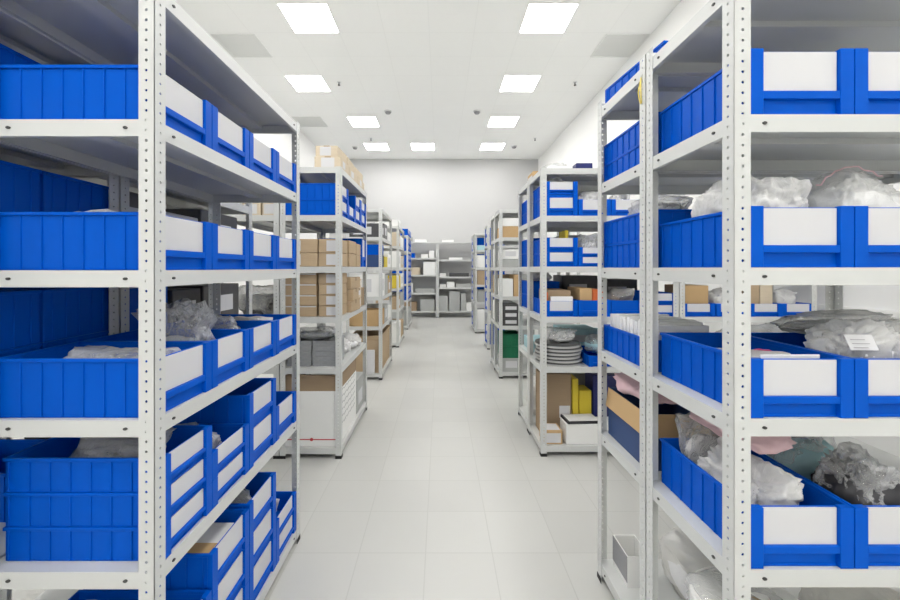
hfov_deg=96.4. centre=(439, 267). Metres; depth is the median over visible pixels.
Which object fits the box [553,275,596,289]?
cardboard box
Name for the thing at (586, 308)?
storage bin
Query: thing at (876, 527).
storage bin
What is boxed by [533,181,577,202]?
storage bin
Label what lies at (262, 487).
storage bin
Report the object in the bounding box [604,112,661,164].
storage bin
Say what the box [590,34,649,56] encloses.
ceiling vent
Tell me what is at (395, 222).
cardboard box
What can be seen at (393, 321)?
cardboard box
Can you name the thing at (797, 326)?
plastic bag
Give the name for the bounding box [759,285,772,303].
cardboard box
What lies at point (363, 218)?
storage bin
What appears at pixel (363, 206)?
storage bin
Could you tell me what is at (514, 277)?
cardboard box
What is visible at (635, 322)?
envelope
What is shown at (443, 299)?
cardboard box
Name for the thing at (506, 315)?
cardboard box
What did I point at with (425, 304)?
cardboard box
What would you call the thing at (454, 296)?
cardboard box
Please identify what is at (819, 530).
storage bin
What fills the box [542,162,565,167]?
plastic bag
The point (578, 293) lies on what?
cardboard box
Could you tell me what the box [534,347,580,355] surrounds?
round disc
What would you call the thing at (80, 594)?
storage bin
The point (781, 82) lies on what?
storage bin
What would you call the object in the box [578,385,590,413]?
cardboard box
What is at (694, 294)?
cardboard box
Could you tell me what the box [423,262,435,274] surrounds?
cardboard box
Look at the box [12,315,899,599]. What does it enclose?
floor
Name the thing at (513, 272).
shelving rack
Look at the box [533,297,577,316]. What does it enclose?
storage bin
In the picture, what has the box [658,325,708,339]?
envelope
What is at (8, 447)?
storage bin
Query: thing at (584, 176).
shelving rack
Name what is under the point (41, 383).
storage bin
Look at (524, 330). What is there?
cardboard box
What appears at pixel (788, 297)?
plastic bag
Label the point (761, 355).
paper sheet
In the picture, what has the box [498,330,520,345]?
crate
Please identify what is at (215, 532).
paper stack
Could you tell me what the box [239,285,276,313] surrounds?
plastic bag
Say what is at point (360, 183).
cardboard box
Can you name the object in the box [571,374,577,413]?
cardboard box
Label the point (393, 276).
cardboard box
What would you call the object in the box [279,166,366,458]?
shelving rack
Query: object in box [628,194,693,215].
plastic bag
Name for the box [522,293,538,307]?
storage bin
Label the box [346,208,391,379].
shelving rack
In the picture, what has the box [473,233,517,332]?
shelving rack
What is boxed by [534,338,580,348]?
round disc
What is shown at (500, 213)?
shelving rack
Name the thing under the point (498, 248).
cardboard box
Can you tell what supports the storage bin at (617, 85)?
on the shelving rack at (625, 104)
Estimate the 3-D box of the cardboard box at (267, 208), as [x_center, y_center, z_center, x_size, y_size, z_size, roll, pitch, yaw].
[-1.228,-0.431,3.050,0.135,0.100,0.241,0,0,1]
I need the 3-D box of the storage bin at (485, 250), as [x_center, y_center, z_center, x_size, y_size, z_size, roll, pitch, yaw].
[0.949,-0.236,6.960,0.300,0.150,0.320,0,0,0]
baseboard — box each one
[17,323,310,438]
[411,313,525,314]
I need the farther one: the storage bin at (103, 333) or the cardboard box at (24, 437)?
the cardboard box at (24, 437)
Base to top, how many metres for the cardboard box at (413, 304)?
0.240 m
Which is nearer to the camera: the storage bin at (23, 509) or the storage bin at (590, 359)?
the storage bin at (23, 509)
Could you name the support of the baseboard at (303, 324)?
attached to the wall at (282, 143)
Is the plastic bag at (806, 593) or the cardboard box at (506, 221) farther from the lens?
the cardboard box at (506, 221)
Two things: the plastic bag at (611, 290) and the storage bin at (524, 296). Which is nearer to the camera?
the plastic bag at (611, 290)
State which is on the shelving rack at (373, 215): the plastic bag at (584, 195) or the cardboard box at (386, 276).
the cardboard box at (386, 276)
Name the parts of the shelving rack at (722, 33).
post, post, shelf, shelf, shelf, shelf, shelf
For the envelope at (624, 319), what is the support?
in the storage bin at (626, 345)
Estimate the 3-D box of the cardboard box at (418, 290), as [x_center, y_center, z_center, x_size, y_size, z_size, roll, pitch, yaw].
[-0.415,0.629,11.290,0.530,0.120,0.320,0,0,0]
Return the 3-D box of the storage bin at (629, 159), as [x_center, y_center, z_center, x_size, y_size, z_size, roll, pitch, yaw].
[0.849,-0.410,1.583,0.248,0.085,0.398,0,0,0]
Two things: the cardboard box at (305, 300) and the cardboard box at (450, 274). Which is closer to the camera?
the cardboard box at (305, 300)
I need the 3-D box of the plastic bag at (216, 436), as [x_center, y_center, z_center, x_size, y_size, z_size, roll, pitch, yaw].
[-0.885,0.599,1.376,0.271,0.125,0.192,0,0,0]
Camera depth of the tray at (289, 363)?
2.94 m
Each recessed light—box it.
[277,3,338,32]
[285,75,330,91]
[347,117,379,126]
[363,143,388,149]
[411,143,434,149]
[480,143,504,149]
[488,117,518,126]
[499,75,540,91]
[519,3,578,32]
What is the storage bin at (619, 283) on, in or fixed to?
on the shelving rack at (523, 410)
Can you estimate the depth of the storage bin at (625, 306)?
2.94 m
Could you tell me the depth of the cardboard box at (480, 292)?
8.50 m
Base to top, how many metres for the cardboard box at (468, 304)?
0.220 m
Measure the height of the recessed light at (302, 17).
0.006 m
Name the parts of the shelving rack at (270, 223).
shelf, shelf, post, post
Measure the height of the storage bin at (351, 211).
0.115 m
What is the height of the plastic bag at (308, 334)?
0.090 m
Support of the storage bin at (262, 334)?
on the shelving rack at (159, 37)
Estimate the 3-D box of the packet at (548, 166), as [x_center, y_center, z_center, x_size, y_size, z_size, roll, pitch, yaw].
[0.890,-0.741,3.095,0.180,0.030,0.250,0,0,0]
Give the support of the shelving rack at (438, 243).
on the floor
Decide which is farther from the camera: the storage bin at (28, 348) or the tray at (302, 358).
the tray at (302, 358)
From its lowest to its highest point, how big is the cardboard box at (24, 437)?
0.200 m
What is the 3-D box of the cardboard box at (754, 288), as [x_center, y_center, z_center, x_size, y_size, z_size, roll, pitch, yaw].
[2.317,0.229,3.085,0.085,0.240,0.230,0,0,0]
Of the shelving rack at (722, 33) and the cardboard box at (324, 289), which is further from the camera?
the cardboard box at (324, 289)
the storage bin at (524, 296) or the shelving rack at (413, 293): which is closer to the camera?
the storage bin at (524, 296)
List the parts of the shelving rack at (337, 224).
post, post, shelf, shelf, shelf, shelf, shelf, shelf, post, post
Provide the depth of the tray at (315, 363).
2.94 m
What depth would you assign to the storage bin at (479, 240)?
9.03 m
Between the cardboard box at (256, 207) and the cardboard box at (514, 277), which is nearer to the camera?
the cardboard box at (256, 207)
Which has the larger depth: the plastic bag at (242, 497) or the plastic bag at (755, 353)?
the plastic bag at (242, 497)
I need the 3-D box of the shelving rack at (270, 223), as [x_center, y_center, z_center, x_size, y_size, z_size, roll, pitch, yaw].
[-1.375,0.320,3.395,0.444,2.101,1.024,0,0,0]
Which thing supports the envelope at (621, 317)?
in the storage bin at (626, 345)
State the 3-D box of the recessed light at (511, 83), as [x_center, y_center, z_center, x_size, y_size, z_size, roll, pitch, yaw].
[1.356,-3.147,6.870,0.596,0.006,0.596,0,0,0]
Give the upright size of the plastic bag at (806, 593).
0.360 m
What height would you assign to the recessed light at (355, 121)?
0.006 m
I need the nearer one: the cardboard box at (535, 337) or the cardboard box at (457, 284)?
the cardboard box at (535, 337)
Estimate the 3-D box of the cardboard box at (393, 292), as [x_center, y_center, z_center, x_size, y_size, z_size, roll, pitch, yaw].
[-0.926,0.589,7.615,0.408,0.260,0.570,0,0,0]
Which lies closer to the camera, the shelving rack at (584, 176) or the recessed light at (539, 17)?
the shelving rack at (584, 176)
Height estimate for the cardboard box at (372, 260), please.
0.150 m
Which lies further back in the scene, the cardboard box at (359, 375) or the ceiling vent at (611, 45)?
the ceiling vent at (611, 45)
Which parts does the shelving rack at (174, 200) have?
post, shelf, post, shelf, post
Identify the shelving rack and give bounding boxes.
[0,0,299,599]
[0,8,118,599]
[1,176,251,599]
[227,203,319,458]
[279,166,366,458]
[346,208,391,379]
[373,226,403,346]
[388,235,410,329]
[401,242,436,317]
[437,242,470,317]
[471,236,516,326]
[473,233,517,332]
[484,225,539,349]
[491,214,559,369]
[495,209,579,378]
[518,181,626,431]
[528,168,678,456]
[597,54,899,599]
[646,0,899,599]
[679,195,816,331]
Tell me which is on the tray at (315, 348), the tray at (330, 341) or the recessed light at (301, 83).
the tray at (330, 341)
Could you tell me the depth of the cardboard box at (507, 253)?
5.01 m
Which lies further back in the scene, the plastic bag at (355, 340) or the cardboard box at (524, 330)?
the cardboard box at (524, 330)
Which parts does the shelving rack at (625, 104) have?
post, shelf, shelf, post, shelf, shelf, shelf, shelf, post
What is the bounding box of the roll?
[684,566,798,599]
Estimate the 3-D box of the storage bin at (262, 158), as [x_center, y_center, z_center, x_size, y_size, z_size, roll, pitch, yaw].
[-0.921,-0.443,1.629,0.415,0.142,0.243,0,0,0]
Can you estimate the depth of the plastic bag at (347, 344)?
3.30 m
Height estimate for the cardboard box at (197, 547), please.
0.100 m
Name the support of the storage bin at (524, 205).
on the storage bin at (524, 217)
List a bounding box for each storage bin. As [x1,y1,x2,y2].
[0,43,41,64]
[0,65,211,148]
[0,160,41,211]
[0,212,211,269]
[0,287,108,341]
[0,290,41,350]
[0,341,211,417]
[0,343,41,356]
[0,439,46,521]
[2,425,211,491]
[2,454,211,526]
[2,482,211,560]
[39,171,108,211]
[39,330,108,348]
[68,590,211,599]
[83,509,248,596]
[84,329,248,388]
[125,286,167,331]
[166,321,275,368]
[177,423,248,480]
[179,378,275,432]
[182,314,295,354]
[212,104,248,167]
[212,223,248,269]
[212,447,248,509]
[212,545,248,599]
[226,472,275,540]
[234,581,248,599]
[249,131,275,181]
[249,230,275,268]
[249,410,275,469]
[249,504,275,577]
[249,536,275,599]
[276,150,295,192]
[276,236,295,268]
[276,391,295,441]
[276,491,295,543]
[276,512,295,564]
[285,199,348,218]
[300,183,348,203]
[318,238,365,266]
[348,196,360,212]
[349,205,354,221]
[355,209,360,225]
[361,201,365,215]
[361,214,365,227]
[392,271,408,277]
[400,229,408,235]
[472,238,483,244]
[485,250,490,258]
[485,271,504,279]
[485,292,498,301]
[485,324,504,335]
[485,333,493,343]
[522,200,526,214]
[522,213,526,224]
[522,238,539,253]
[522,253,526,266]
[522,280,559,295]
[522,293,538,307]
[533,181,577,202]
[533,194,577,219]
[533,238,577,253]
[533,252,577,266]
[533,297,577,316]
[573,299,610,316]
[578,199,610,215]
[578,247,602,256]
[578,257,602,266]
[580,345,611,366]
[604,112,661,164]
[604,137,661,181]
[604,209,691,244]
[604,238,661,267]
[604,324,661,371]
[605,40,667,102]
[607,296,642,313]
[611,199,642,215]
[621,290,672,304]
[658,305,672,316]
[660,48,853,151]
[660,206,853,267]
[660,332,853,417]
[660,438,853,568]
[682,303,714,316]
[708,302,743,316]
[742,332,899,417]
[751,206,899,267]
[751,303,782,316]
[762,438,899,568]
[781,302,814,316]
[854,48,899,113]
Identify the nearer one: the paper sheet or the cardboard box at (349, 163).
the paper sheet
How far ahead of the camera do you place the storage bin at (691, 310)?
2.93 m
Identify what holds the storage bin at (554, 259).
on the shelving rack at (584, 176)
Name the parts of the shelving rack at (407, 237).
post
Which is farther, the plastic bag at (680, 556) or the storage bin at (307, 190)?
the storage bin at (307, 190)
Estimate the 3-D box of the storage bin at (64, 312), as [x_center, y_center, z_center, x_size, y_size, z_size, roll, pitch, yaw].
[-1.384,0.143,1.315,0.415,0.157,0.243,0,0,0]
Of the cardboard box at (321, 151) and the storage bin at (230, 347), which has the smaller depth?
the storage bin at (230, 347)
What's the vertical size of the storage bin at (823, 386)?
0.142 m
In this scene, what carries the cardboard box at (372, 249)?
on the cardboard box at (372, 260)
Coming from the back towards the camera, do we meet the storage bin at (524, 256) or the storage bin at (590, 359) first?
the storage bin at (524, 256)
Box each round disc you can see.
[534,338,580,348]
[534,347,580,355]
[534,352,580,359]
[535,358,580,366]
[536,345,581,352]
[536,356,581,362]
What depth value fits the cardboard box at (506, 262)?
5.01 m
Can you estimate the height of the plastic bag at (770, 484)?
0.235 m
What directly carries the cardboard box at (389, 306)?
on the shelving rack at (373, 215)
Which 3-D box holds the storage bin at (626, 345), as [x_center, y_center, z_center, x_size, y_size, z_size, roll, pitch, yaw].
[0.849,0.304,1.583,0.248,0.110,0.398,0,0,0]
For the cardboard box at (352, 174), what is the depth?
3.35 m
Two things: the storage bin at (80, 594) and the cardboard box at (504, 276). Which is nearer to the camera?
the storage bin at (80, 594)
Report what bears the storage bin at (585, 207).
on the shelving rack at (584, 176)
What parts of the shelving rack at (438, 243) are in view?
post, shelf, shelf, shelf, shelf, shelf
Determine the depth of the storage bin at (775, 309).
2.93 m
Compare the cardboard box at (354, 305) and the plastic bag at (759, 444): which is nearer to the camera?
the plastic bag at (759, 444)
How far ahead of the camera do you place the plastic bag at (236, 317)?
1.83 m
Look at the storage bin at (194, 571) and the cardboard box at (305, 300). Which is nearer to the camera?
the storage bin at (194, 571)
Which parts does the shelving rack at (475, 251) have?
post, post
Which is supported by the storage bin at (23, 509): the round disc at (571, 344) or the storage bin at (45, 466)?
the storage bin at (45, 466)
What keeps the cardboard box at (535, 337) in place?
on the shelving rack at (523, 410)
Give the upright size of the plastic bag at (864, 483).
0.235 m
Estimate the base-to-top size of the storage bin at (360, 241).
0.260 m
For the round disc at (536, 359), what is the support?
on the shelving rack at (584, 176)
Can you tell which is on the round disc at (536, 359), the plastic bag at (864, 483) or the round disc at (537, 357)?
the round disc at (537, 357)
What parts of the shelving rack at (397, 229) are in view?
shelf, shelf, post, post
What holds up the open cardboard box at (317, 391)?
on the shelving rack at (337, 224)
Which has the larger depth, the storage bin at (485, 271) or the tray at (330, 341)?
the storage bin at (485, 271)
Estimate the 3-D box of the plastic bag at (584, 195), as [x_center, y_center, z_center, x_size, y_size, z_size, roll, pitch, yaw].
[1.124,-0.486,3.092,0.198,0.200,0.254,0,0,0]
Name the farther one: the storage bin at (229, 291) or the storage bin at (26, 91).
the storage bin at (229, 291)
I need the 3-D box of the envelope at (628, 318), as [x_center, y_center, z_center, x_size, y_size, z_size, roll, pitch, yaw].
[0.849,0.274,1.591,0.211,0.160,0.023,0,0,0]
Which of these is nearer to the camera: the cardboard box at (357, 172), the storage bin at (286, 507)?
the storage bin at (286, 507)
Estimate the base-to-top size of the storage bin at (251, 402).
0.140 m
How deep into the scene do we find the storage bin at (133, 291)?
1.57 m
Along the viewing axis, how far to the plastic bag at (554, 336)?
3.03 m
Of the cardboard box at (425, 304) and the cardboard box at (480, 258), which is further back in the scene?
the cardboard box at (425, 304)
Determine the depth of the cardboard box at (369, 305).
5.33 m
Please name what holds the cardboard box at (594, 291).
in the storage bin at (586, 308)
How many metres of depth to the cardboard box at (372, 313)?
4.95 m
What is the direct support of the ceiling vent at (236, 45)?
in the ceiling
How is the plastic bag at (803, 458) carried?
in the storage bin at (876, 527)
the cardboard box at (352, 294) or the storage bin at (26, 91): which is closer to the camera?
the storage bin at (26, 91)
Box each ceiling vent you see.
[211,34,271,56]
[292,117,327,126]
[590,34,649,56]
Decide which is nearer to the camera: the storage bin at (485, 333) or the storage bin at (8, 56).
the storage bin at (8, 56)
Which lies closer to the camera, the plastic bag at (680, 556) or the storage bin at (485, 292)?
the plastic bag at (680, 556)
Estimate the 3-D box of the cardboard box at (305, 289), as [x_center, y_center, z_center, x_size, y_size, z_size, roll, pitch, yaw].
[-1.015,0.157,3.050,0.230,0.078,0.241,0,0,0]
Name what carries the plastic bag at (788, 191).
in the storage bin at (780, 236)
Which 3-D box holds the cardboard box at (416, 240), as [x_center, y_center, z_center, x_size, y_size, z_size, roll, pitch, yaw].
[-0.540,-0.756,11.290,0.320,0.070,0.320,0,0,0]
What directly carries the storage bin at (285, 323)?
on the shelving rack at (159, 37)
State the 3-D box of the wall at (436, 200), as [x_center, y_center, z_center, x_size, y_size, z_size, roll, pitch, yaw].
[-0.180,-0.890,11.670,6.040,4.520,0.100,0,0,0]
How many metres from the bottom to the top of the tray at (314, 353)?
0.036 m
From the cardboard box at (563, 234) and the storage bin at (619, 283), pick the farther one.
the storage bin at (619, 283)
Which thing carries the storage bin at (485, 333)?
on the shelving rack at (488, 247)
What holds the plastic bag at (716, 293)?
in the storage bin at (718, 307)
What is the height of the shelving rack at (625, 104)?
2.101 m
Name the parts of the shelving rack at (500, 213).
post, post, shelf, shelf, shelf, shelf, shelf, shelf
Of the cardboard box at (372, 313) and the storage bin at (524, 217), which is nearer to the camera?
the storage bin at (524, 217)
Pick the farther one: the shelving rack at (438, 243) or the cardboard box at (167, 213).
the shelving rack at (438, 243)
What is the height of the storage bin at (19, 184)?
0.147 m
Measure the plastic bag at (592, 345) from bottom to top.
0.140 m
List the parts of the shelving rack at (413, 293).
shelf, shelf, shelf, shelf, post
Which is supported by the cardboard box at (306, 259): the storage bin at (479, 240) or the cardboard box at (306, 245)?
the cardboard box at (306, 245)
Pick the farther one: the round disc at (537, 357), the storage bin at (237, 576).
the round disc at (537, 357)
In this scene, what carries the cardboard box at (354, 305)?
on the shelving rack at (337, 224)
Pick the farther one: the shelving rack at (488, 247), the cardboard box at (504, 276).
the shelving rack at (488, 247)
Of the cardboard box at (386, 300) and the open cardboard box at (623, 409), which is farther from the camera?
the cardboard box at (386, 300)
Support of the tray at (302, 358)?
on the tray at (289, 363)
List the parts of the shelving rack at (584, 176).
post, post, shelf, shelf, shelf, shelf, shelf, shelf, post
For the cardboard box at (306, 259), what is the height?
0.100 m
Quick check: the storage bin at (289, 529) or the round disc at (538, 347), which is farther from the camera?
the round disc at (538, 347)
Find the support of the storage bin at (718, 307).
on the shelving rack at (767, 320)
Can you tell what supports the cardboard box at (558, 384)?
on the shelving rack at (584, 176)
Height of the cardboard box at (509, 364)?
0.168 m
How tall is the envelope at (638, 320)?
0.160 m
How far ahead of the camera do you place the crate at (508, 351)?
5.02 m
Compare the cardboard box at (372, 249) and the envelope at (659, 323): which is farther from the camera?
the cardboard box at (372, 249)
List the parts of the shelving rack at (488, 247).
post, post, shelf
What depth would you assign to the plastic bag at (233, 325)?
1.62 m
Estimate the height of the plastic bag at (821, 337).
0.225 m
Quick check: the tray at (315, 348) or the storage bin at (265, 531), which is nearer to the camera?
the storage bin at (265, 531)
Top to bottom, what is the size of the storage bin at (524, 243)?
0.120 m
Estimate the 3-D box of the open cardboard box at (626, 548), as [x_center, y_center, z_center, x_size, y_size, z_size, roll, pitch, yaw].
[0.802,1.227,1.688,0.096,0.125,0.135,0,0,0]
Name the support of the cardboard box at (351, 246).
on the cardboard box at (351, 258)
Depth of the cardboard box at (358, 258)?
3.56 m
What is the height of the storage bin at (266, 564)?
0.137 m
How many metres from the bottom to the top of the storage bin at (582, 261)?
0.070 m
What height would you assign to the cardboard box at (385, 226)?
0.200 m
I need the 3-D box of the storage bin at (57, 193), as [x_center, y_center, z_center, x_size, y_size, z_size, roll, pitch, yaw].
[-1.384,-0.216,1.315,0.415,0.147,0.243,0,0,0]
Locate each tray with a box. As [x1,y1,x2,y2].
[287,356,312,360]
[287,360,312,365]
[300,338,314,345]
[300,345,312,350]
[300,350,312,355]
[312,345,343,355]
[313,335,343,345]
[313,341,343,350]
[313,350,343,360]
[313,355,343,365]
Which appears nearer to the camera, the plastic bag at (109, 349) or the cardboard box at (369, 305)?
the plastic bag at (109, 349)
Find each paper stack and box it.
[196,523,233,542]
[550,296,572,300]
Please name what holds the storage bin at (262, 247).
on the shelving rack at (159, 37)
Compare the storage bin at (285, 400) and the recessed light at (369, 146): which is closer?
the storage bin at (285, 400)
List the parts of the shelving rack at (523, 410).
post, shelf, shelf, shelf, shelf, post, shelf, shelf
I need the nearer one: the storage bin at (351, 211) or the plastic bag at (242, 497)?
the plastic bag at (242, 497)
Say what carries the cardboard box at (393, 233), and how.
on the shelving rack at (397, 229)
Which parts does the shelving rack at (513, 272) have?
post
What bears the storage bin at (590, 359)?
on the shelving rack at (584, 176)
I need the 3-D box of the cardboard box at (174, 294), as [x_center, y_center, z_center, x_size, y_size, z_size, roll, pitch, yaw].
[-1.375,0.239,1.895,0.371,0.280,0.210,0,0,0]
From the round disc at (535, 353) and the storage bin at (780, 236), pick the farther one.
the round disc at (535, 353)
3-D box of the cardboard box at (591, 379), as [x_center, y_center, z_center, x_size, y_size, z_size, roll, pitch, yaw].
[1.305,1.064,3.215,0.230,0.460,0.170,0,0,0]
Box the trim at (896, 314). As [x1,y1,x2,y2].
[550,279,899,318]
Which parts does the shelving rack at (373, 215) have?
post, shelf, shelf, shelf, shelf, shelf, shelf, post, post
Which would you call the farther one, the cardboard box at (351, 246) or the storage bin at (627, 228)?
the cardboard box at (351, 246)
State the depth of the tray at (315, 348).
2.94 m
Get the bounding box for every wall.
[12,131,328,438]
[329,159,537,309]
[538,0,899,456]
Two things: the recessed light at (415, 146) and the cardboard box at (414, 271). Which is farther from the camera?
the cardboard box at (414, 271)
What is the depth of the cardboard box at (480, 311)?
8.50 m
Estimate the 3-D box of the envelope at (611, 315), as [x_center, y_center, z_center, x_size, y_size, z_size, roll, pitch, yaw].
[0.849,0.277,1.746,0.211,0.155,0.023,0,0,0]
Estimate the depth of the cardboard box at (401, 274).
7.54 m
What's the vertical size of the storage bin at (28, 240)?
0.147 m
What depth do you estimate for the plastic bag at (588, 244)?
3.00 m
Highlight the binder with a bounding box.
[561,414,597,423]
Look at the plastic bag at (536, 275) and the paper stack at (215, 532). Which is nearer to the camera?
the paper stack at (215, 532)
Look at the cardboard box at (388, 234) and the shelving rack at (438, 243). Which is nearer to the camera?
the cardboard box at (388, 234)
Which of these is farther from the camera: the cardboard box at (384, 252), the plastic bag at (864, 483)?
the cardboard box at (384, 252)
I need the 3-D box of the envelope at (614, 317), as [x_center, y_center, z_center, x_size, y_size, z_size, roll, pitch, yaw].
[0.849,0.279,1.715,0.211,0.150,0.023,0,0,0]
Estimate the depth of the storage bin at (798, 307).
2.93 m
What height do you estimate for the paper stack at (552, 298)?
0.140 m
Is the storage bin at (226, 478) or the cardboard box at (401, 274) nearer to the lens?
the storage bin at (226, 478)
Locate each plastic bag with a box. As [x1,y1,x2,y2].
[64,345,180,357]
[68,427,176,457]
[74,209,115,211]
[131,298,216,340]
[176,422,221,448]
[179,313,240,328]
[226,316,272,319]
[231,488,251,502]
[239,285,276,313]
[300,326,338,338]
[342,332,361,347]
[344,337,350,353]
[526,374,535,415]
[533,272,551,280]
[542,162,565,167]
[547,326,576,342]
[549,177,562,181]
[575,233,602,247]
[578,191,597,199]
[583,334,602,353]
[607,288,634,299]
[609,195,629,199]
[613,372,676,403]
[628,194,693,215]
[659,527,713,599]
[675,412,720,470]
[689,411,796,453]
[691,176,811,216]
[697,437,803,504]
[708,287,728,303]
[716,323,785,331]
[717,348,789,357]
[765,436,836,480]
[770,309,899,338]
[773,288,796,303]
[790,436,821,438]
[798,587,899,599]
[803,317,899,357]
[807,166,899,206]
[811,441,899,504]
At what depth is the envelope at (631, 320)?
1.56 m
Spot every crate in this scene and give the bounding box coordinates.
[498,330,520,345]
[498,342,520,357]
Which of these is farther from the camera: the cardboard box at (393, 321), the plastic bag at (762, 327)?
the cardboard box at (393, 321)
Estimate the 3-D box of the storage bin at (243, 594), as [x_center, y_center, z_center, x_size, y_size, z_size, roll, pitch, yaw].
[-0.921,1.233,1.383,0.415,0.133,0.243,0,0,0]
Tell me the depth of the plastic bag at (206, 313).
1.40 m
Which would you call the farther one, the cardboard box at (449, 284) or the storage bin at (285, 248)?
the cardboard box at (449, 284)
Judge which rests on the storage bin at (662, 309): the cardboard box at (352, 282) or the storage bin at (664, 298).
the storage bin at (664, 298)
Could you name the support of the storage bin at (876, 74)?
on the shelving rack at (722, 33)
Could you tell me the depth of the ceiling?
6.22 m
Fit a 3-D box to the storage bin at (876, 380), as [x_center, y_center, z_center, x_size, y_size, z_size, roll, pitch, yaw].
[1.117,0.288,1.159,0.248,0.142,0.398,0,0,0]
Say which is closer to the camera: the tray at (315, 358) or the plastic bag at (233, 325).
the plastic bag at (233, 325)
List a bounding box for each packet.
[547,166,572,167]
[573,163,591,167]
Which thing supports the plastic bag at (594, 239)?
on the shelving rack at (523, 410)
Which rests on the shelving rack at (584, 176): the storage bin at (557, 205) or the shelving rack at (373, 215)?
the storage bin at (557, 205)
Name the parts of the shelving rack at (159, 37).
shelf, shelf, shelf, shelf, shelf, post, post, shelf, post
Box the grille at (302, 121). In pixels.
[295,118,325,125]
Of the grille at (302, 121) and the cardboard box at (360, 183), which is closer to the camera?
the cardboard box at (360, 183)
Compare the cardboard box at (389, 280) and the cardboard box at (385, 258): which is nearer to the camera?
the cardboard box at (385, 258)
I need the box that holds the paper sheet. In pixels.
[760,354,819,357]
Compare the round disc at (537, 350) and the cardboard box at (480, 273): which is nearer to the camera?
the round disc at (537, 350)
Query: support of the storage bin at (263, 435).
on the shelving rack at (159, 37)
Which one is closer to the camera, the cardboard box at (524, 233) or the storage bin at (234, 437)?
the storage bin at (234, 437)
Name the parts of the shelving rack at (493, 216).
post, post, shelf, shelf, shelf, shelf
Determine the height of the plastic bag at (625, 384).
0.095 m
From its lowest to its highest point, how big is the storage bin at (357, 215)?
0.115 m
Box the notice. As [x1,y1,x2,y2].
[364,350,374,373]
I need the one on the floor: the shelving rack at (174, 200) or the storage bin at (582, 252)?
the shelving rack at (174, 200)
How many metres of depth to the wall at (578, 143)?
5.18 m
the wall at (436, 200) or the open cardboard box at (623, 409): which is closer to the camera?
the open cardboard box at (623, 409)
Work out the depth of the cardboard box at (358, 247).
3.56 m
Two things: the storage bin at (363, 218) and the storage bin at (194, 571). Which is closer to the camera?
the storage bin at (194, 571)
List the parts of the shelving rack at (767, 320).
post, shelf, post, post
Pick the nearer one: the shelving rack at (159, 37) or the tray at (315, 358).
the shelving rack at (159, 37)
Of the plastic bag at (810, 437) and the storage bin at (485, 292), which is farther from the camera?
the storage bin at (485, 292)
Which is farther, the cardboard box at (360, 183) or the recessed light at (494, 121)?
the recessed light at (494, 121)
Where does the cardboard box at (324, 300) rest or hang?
on the cardboard box at (324, 311)
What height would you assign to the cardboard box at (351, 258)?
0.105 m
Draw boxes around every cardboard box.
[24,437,50,438]
[125,191,146,211]
[160,211,197,220]
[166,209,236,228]
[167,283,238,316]
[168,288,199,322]
[187,543,217,552]
[242,203,261,214]
[262,203,282,214]
[285,273,318,283]
[285,284,318,294]
[285,294,318,305]
[285,305,318,316]
[285,358,355,445]
[300,239,318,252]
[300,253,318,266]
[314,156,348,174]
[316,145,346,163]
[319,239,346,253]
[319,253,346,266]
[319,273,346,283]
[319,283,346,294]
[319,293,346,305]
[319,303,346,316]
[344,240,355,253]
[347,157,354,171]
[347,254,355,266]
[347,277,359,288]
[347,288,358,300]
[347,298,359,312]
[349,167,357,183]
[349,223,383,237]
[349,273,384,296]
[349,308,383,325]
[354,325,390,372]
[355,167,362,181]
[355,244,360,255]
[356,255,360,266]
[356,372,362,413]
[358,176,363,189]
[361,287,363,305]
[367,244,382,254]
[367,255,383,266]
[367,303,387,322]
[375,219,400,227]
[376,296,399,309]
[382,223,386,238]
[383,232,399,245]
[383,251,400,266]
[383,254,390,266]
[384,256,386,266]
[385,273,402,286]
[385,275,387,294]
[387,232,390,241]
[387,320,400,342]
[388,275,399,287]
[388,279,390,292]
[388,305,390,318]
[392,291,402,306]
[392,306,410,325]
[392,319,402,336]
[400,236,402,247]
[404,301,416,310]
[411,268,419,274]
[415,239,426,241]
[415,288,434,292]
[420,299,434,310]
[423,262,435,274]
[429,251,433,257]
[439,295,447,310]
[447,282,453,286]
[449,273,468,276]
[449,291,459,310]
[456,283,470,286]
[460,293,465,310]
[466,302,470,310]
[477,245,484,249]
[477,255,484,267]
[477,270,484,284]
[477,289,484,301]
[477,308,488,328]
[493,248,513,266]
[493,275,508,292]
[493,300,513,317]
[497,226,517,237]
[497,259,517,266]
[498,218,517,227]
[498,249,517,259]
[498,278,512,295]
[498,303,517,311]
[498,309,517,318]
[498,316,517,325]
[498,353,520,371]
[505,329,534,343]
[509,274,520,295]
[520,232,534,236]
[524,335,547,351]
[528,171,537,179]
[536,369,570,429]
[539,288,570,300]
[539,423,561,443]
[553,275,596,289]
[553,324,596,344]
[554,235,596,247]
[559,230,567,237]
[560,417,607,443]
[568,287,591,299]
[570,373,584,384]
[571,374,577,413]
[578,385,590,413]
[585,373,615,416]
[592,288,602,299]
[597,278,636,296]
[606,387,718,470]
[613,535,642,587]
[665,284,707,303]
[741,285,758,303]
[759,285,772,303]
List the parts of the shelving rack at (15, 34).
shelf, post, shelf, shelf, post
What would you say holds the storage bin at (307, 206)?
on the shelving rack at (337, 224)
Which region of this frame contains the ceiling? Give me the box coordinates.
[175,0,680,158]
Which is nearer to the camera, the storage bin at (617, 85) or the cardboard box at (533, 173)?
the storage bin at (617, 85)
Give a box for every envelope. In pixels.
[610,314,615,326]
[613,316,615,327]
[616,314,668,328]
[620,316,671,329]
[623,318,626,331]
[627,317,682,332]
[630,319,685,333]
[634,321,637,334]
[638,320,697,335]
[642,322,702,335]
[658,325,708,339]

